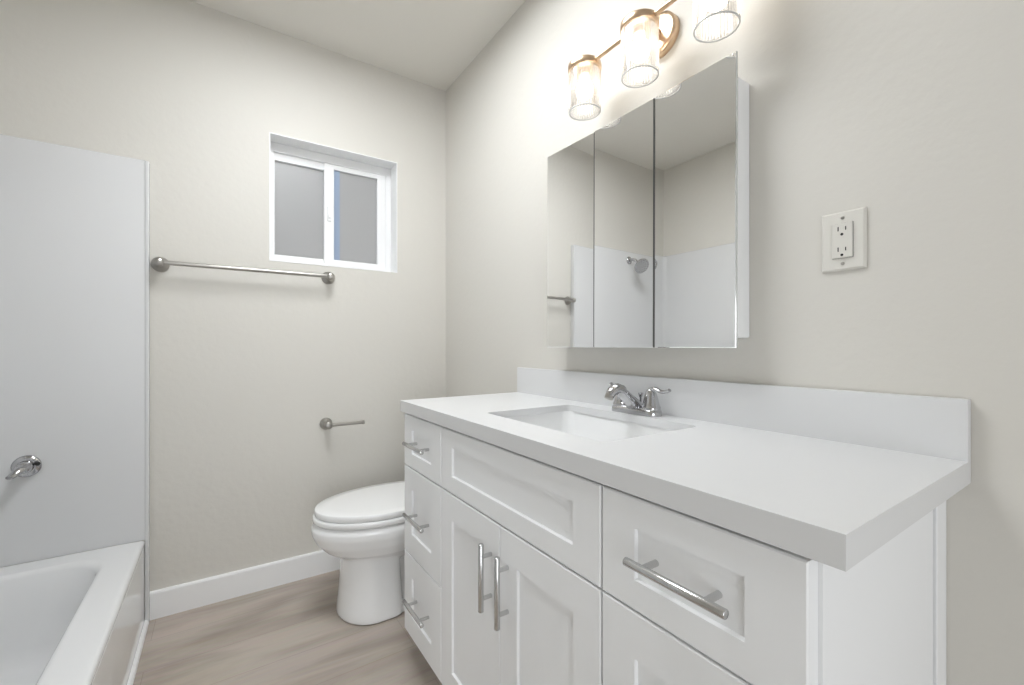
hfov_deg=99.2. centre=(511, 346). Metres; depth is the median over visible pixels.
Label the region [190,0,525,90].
ceiling
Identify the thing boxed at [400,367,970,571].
countertop
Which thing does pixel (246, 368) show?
wall
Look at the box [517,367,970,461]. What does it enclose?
backsplash
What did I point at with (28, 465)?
shower valve
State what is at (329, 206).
window
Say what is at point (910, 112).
wall
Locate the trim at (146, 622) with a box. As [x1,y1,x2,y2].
[127,620,148,684]
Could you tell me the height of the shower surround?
1.750 m
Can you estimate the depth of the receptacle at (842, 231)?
0.84 m
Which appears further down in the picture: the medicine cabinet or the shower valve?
the shower valve
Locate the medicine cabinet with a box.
[547,51,748,347]
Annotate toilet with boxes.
[311,481,404,624]
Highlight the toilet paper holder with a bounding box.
[320,418,364,429]
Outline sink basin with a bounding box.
[506,411,674,441]
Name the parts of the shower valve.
lever handle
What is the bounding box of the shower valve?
[5,455,41,479]
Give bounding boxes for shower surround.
[0,134,149,620]
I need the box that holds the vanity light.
[568,0,740,120]
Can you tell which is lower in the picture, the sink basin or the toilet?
the toilet
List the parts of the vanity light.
bulb, lamp shade, bulb, lamp shade, bulb, lamp shade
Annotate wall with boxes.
[0,0,445,619]
[446,0,1023,684]
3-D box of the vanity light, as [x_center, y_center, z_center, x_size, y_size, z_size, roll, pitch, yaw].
[0.358,-0.800,1.138,0.164,0.216,0.511,0,0,-34]
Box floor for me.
[133,569,441,684]
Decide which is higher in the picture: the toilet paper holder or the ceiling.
the ceiling
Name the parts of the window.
fixed sash, pane, sliding sash, pane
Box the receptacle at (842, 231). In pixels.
[832,221,852,258]
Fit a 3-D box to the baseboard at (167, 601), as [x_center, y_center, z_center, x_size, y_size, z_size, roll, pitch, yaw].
[-0.872,0.995,2.011,1.238,0.105,0.014,0,0,-34]
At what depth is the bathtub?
1.37 m
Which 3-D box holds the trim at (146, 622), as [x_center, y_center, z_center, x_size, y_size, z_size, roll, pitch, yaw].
[-0.969,1.040,1.032,0.012,0.014,1.473,0,0,-34]
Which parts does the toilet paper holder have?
mounting post, roll arm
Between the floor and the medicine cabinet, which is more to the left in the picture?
the floor
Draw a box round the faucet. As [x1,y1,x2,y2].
[604,382,670,416]
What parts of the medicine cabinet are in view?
mirror door, mirror door, mirror door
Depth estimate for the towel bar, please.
1.76 m
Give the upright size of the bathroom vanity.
0.824 m
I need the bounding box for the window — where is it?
[269,132,396,272]
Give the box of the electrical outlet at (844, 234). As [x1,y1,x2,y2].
[822,206,866,272]
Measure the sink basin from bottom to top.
0.139 m
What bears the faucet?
on the countertop
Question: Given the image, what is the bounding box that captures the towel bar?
[151,257,334,283]
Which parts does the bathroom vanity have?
handle, handle, handle, drawer, drawer, drawer, door, handle, handle, door, handle, drawer, drawer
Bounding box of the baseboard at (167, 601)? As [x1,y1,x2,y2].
[150,550,339,619]
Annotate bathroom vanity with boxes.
[402,413,945,684]
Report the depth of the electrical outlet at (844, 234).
0.84 m
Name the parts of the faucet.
handle, spout, plate, lift rod, handle, lever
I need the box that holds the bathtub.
[0,541,144,684]

